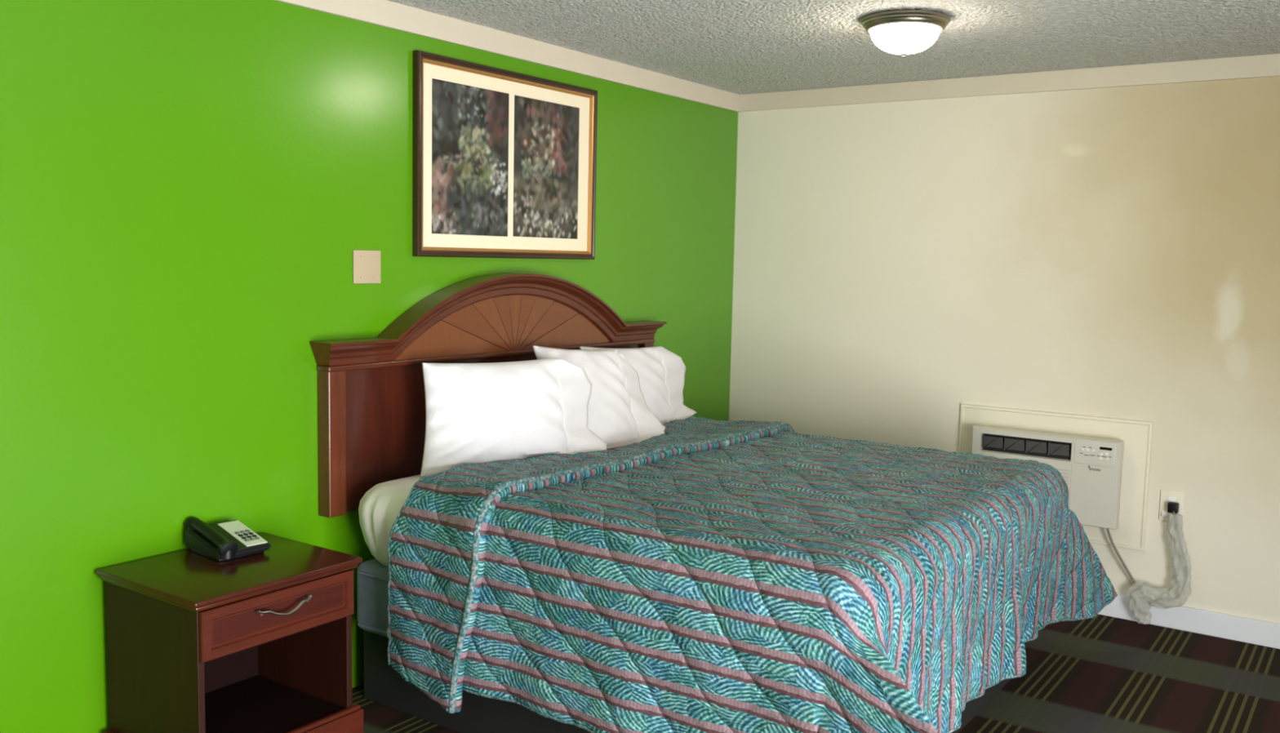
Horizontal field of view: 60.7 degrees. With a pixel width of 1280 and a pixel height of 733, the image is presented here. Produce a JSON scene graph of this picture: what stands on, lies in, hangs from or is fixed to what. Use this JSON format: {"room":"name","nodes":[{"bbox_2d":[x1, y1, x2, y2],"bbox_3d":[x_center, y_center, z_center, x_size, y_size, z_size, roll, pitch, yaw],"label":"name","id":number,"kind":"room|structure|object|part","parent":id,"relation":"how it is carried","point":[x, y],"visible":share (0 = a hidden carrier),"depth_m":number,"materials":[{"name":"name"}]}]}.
{"room":"hotel room","nodes":[
{"label":"hotel room","id":0,"kind":"room"},
{"bbox_2d":[0,0,737,732],"bbox_3d":[-1.353,-0.024,3.438,0.120,2.640,6.540,5,7,35],"label":"wall","id":1,"kind":"structure","parent":0,"point":[189,189],"depth_m":3.33,"materials":[{"name":"green paint"}]},
{"bbox_2d":[352,249,380,284],"bbox_3d":[-0.959,-0.350,3.848,0.009,0.117,0.123,5,7,35],"label":"blank wall plate","id":2,"kind":"object","parent":1,"relation":"attached to","point":[366,264],"visible":1,"depth_m":3.84,"materials":[{"name":"beige plastic"}]},
{"bbox_2d":[309,273,666,518],"bbox_3d":[-0.494,0.036,4.475,0.111,0.831,2.004,5,7,35],"label":"headboard","id":3,"kind":"object","parent":1,"relation":"attached to","point":[371,394],"visible":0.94,"depth_m":4.03,"materials":[{"name":"brown wood"}]},
{"bbox_3d":[-1.053,0.254,3.744,0.059,0.520,0.075,5,7,35],"label":"post","id":4,"kind":"part","parent":3,"relation":"part of","materials":[{"name":"brown wood"}]},
{"bbox_3d":[-0.510,-0.059,4.479,0.064,0.020,1.948,5,7,35],"label":"bead rail","id":5,"kind":"part","parent":3,"relation":"part of","materials":[{"name":"brown wood"}]},
{"bbox_3d":[-0.488,-0.218,4.449,0.110,0.319,2.004,5,7,35],"label":"arched cornice","id":6,"kind":"part","parent":3,"relation":"part of","materials":[{"name":"brown wood"}]},
{"bbox_3d":[-0.527,0.177,4.510,0.036,0.538,1.900,5,7,35],"label":"panel","id":7,"kind":"part","parent":3,"relation":"part of","materials":[{"name":"brown wood"}]},
{"bbox_3d":[-0.524,-0.176,4.454,0.040,0.246,1.362,5,7,35],"label":"sunburst panel","id":8,"kind":"part","parent":3,"relation":"part of","materials":[{"name":"brown wood"}]},
{"bbox_3d":[0.016,0.124,5.267,0.059,0.520,0.075,5,7,35],"label":"post","id":9,"kind":"part","parent":3,"relation":"part of","materials":[{"name":"brown wood"}]},
{"bbox_2d":[412,50,597,259],"bbox_3d":[-0.509,-0.808,4.413,0.032,0.738,1.067,5,7,35],"label":"framed picture","id":10,"kind":"object","parent":1,"relation":"attached to","point":[504,162],"visible":1,"depth_m":4.35,"materials":[{"name":"multicoloured paper"}]},
{"bbox_2d":[431,78,509,236],"bbox_3d":[-0.649,-0.791,4.219,0.001,0.566,0.420,5,7,35],"label":"print","id":11,"kind":"object","parent":10,"relation":"attached to","point":[470,119],"depth_m":4.21,"materials":[{"name":"paper"}]},
{"bbox_2d":[513,95,579,239],"bbox_3d":[-0.389,-0.823,4.590,0.001,0.563,0.420,5,7,35],"label":"print","id":12,"kind":"object","parent":10,"relation":"attached to","point":[546,129],"depth_m":4.58,"materials":[{"name":"paper"}]},
{"bbox_2d":[273,0,740,112],"bbox_3d":[-1.271,-1.188,3.282,0.018,0.090,6.300,5,7,35],"label":"trim","id":13,"kind":"structure","parent":1,"relation":"attached to","point":[384,13],"depth_m":4.34,"materials":[{"name":"beige paint"}]},
{"bbox_2d":[351,613,1279,732],"bbox_3d":[0.471,1.409,2.279,4.400,0.100,6.300,5,7,35],"label":"floor","id":14,"kind":"structure","parent":0,"point":[1101,673],"depth_m":4.09,"materials":[{"name":"carpet"}]},
{"bbox_2d":[96,532,363,732],"bbox_3d":[-1.187,0.900,3.225,0.501,0.652,0.562,5,7,35],"label":"nightstand","id":15,"kind":"object","parent":14,"relation":"on","point":[260,642],"visible":0.97,"depth_m":3.12,"materials":[{"name":"brown wood"}]},
{"bbox_3d":[-1.345,0.931,3.034,0.445,0.621,0.020,5,7,35],"label":"panel","id":16,"kind":"part","parent":15,"relation":"part of","materials":[{"name":"brown wood"}]},
{"bbox_2d":[184,516,271,561],"bbox_3d":[-1.250,0.513,3.316,0.232,0.096,0.168,6,8,41],"label":"telephone","id":17,"kind":"object","parent":15,"relation":"on","point":[228,540],"visible":1,"depth_m":3.28,"materials":[{"name":"black plastic"}]},
{"bbox_3d":[-1.381,0.873,3.357,0.010,0.570,0.476,5,7,35],"label":"panel","id":18,"kind":"part","parent":15,"relation":"part of","materials":[{"name":"brown wood"}]},
{"bbox_2d":[204,675,345,732],"bbox_3d":[-1.204,1.048,3.248,0.430,0.022,0.476,5,7,35],"label":"shelf","id":19,"kind":"object","parent":15,"relation":"attached to","point":[241,704],"depth_m":3.32,"materials":[{"name":"brown wood"}]},
{"bbox_3d":[-1.011,0.694,3.083,0.020,0.137,0.508,5,7,35],"label":"drawer","id":20,"kind":"part","parent":15,"relation":"part of","materials":[{"name":"brown wood"}]},
{"bbox_3d":[-0.996,0.676,3.065,0.039,0.035,0.181,5,7,35],"label":"handle","id":21,"kind":"part","parent":15,"relation":"part of","materials":[{"name":"silver metal"}]},
{"bbox_3d":[-1.061,0.897,3.439,0.445,0.621,0.020,5,7,35],"label":"panel","id":22,"kind":"part","parent":15,"relation":"part of","materials":[{"name":"brown wood"}]},
{"bbox_2d":[363,629,1011,732],"bbox_3d":[0.268,1.047,4.063,1.785,0.255,1.780,5,7,35],"label":"plinth","id":23,"kind":"object","parent":14,"relation":"on","point":[383,685],"visible":0.18,"depth_m":3.66,"materials":[{"name":"black"}]},
{"bbox_2d":[356,558,389,636],"bbox_3d":[0.293,0.800,4.024,1.853,0.244,1.876,5,7,35],"label":"box spring","id":24,"kind":"object","parent":23,"relation":"on","point":[372,576],"visible":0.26,"depth_m":3.73,"materials":[{"name":"fabric"}]},
{"bbox_2d":[358,446,620,566],"bbox_3d":[0.312,0.540,3.989,1.900,0.280,1.955,5,7,35],"label":"mattress","id":25,"kind":"object","parent":24,"relation":"on","point":[379,508],"visible":0.04,"depth_m":3.66,"materials":[{"name":"white fabric"}]},
{"bbox_2d":[420,358,606,476],"bbox_3d":[-0.442,0.173,4.053,0.792,0.396,0.209,-4,8,-42],"label":"pillow","id":26,"kind":"object","parent":25,"relation":"on","point":[476,413],"visible":0.93,"depth_m":3.95,"materials":[{"name":"white fabric"}]},
{"bbox_2d":[532,345,665,448],"bbox_3d":[-0.160,0.118,4.510,0.252,0.419,0.630,7,8,43],"label":"pillow","id":27,"kind":"object","parent":25,"relation":"on","point":[619,413],"visible":0.73,"depth_m":4.50,"materials":[{"name":"white fabric"}]},
{"bbox_2d":[579,346,696,424],"bbox_3d":[0.027,0.088,4.969,0.173,0.390,0.806,5,7,35],"label":"pillow","id":28,"kind":"object","parent":25,"relation":"on","point":[660,371],"visible":0.5,"depth_m":5.01,"materials":[{"name":"white fabric"}]},
{"bbox_2d":[386,416,1117,732],"bbox_3d":[0.463,0.689,3.862,2.078,0.713,2.411,4,6,28],"label":"bedspread","id":29,"kind":"object","parent":25,"relation":"on","point":[703,575],"visible":1,"depth_m":3.21,"materials":[{"name":"fabric"}]},
{"bbox_3d":[-0.165,0.604,4.332,0.241,0.619,2.032,5,7,33],"label":"head cord","id":30,"kind":"part","parent":29,"relation":"part of","materials":[{"name":"teal fabric"}]},
{"bbox_3d":[0.097,0.653,4.143,0.107,0.713,2.094,6,7,38],"label":"fold cord","id":31,"kind":"part","parent":29,"relation":"part of","materials":[{"name":"teal fabric"}]},
{"bbox_3d":[0.651,0.933,3.893,2.027,0.151,2.396,5,7,35],"label":"hem cord","id":32,"kind":"part","parent":29,"relation":"part of","materials":[{"name":"teal fabric"}]},
{"bbox_2d":[387,0,1279,94],"bbox_3d":[0.526,-1.118,2.026,4.400,0.100,6.300,5,7,35],"label":"ceiling","id":33,"kind":"structure","parent":0,"point":[737,46],"depth_m":4.20,"materials":[{"name":"white paint"}]},
{"bbox_2d":[860,8,951,57],"bbox_3d":[0.950,-1.179,3.926,0.314,0.138,0.314,5,7,35],"label":"ceiling light","id":34,"kind":"object","parent":33,"relation":"attached to","point":[903,32],"visible":1,"depth_m":3.83,"materials":[{"name":"white glass"}]},
{"bbox_3d":[0.949,-1.169,3.927,0.247,0.090,0.247,5,7,35],"label":"lamp shade","id":35,"kind":"part","parent":34,"relation":"part of","materials":[{"name":"white glass"}]},
{"bbox_2d":[728,75,1279,623],"bbox_3d":[2.388,-0.072,4.740,4.520,2.640,0.120,5,7,35],"label":"wall","id":36,"kind":"structure","parent":0,"point":[1108,252],"depth_m":5.01,"materials":[{"name":"beige paint"}]},
{"bbox_2d":[739,53,1279,111],"bbox_3d":[2.332,-1.241,4.595,4.382,0.088,0.018,5,7,35],"label":"trim","id":37,"kind":"structure","parent":36,"relation":"attached to","point":[1261,65],"depth_m":4.98,"materials":[{"name":"beige paint"}]},
{"bbox_2d":[958,404,1153,551],"bbox_3d":[1.889,0.497,5.054,0.849,0.574,0.018,5,7,35],"label":"trim","id":38,"kind":"structure","parent":36,"relation":"attached to","point":[1137,435],"depth_m":4.89,"materials":[{"name":"beige paint"}]},
{"bbox_2d":[971,424,1179,582],"bbox_3d":[1.961,0.692,4.940,0.941,0.764,0.125,5,7,35],"label":"air conditioner","id":39,"kind":"object","parent":36,"relation":"attached to","point":[1091,468],"visible":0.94,"depth_m":4.86,"materials":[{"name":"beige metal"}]},
{"bbox_3d":[1.836,0.497,4.985,0.655,0.391,0.070,5,7,35],"label":"panel","id":40,"kind":"part","parent":39,"relation":"part of","materials":[{"name":"beige plastic"}]},
{"bbox_3d":[2.002,0.389,4.818,0.168,0.090,0.007,5,7,35],"label":"control panel","id":41,"kind":"part","parent":39,"relation":"part of","materials":[{"name":"beige plastic"}]},
{"bbox_3d":[2.218,0.853,4.799,0.337,0.484,0.020,4,7,29],"label":"power cord","id":42,"kind":"part","parent":39,"relation":"part of","materials":[{"name":"grey rubber"}]},
{"bbox_2d":[1126,512,1191,624],"bbox_3d":[2.263,0.883,4.757,0.252,0.501,0.067,4,6,27],"label":"plastic sleeve","id":43,"kind":"object","parent":39,"relation":"hanging from","point":[1141,597],"visible":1,"depth_m":4.72,"materials":[{"name":"white plastic"}]},
{"bbox_2d":[1159,489,1184,520],"bbox_3d":[2.314,0.610,4.764,0.093,0.135,0.018,5,7,35],"label":"wall outlet","id":44,"kind":"object","parent":36,"relation":"attached to","point":[1166,496],"visible":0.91,"depth_m":4.77,"materials":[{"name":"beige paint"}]},
{"bbox_2d":[1166,496,1175,503],"bbox_3d":[2.313,0.582,4.763,0.034,0.034,0.005,5,7,35],"label":"socket","id":45,"kind":"object","parent":44,"relation":"attached to","point":[1172,499],"depth_m":4.76,"materials":[{"name":"white plastic"}]},
{"bbox_2d":[1097,594,1279,648],"bbox_3d":[2.274,1.089,4.835,4.400,0.105,0.016,5,7,35],"label":"baseboard","id":46,"kind":"structure","parent":36,"relation":"attached to","point":[1266,633],"depth_m":4.71,"materials":[{"name":"white paint"}]}
]}

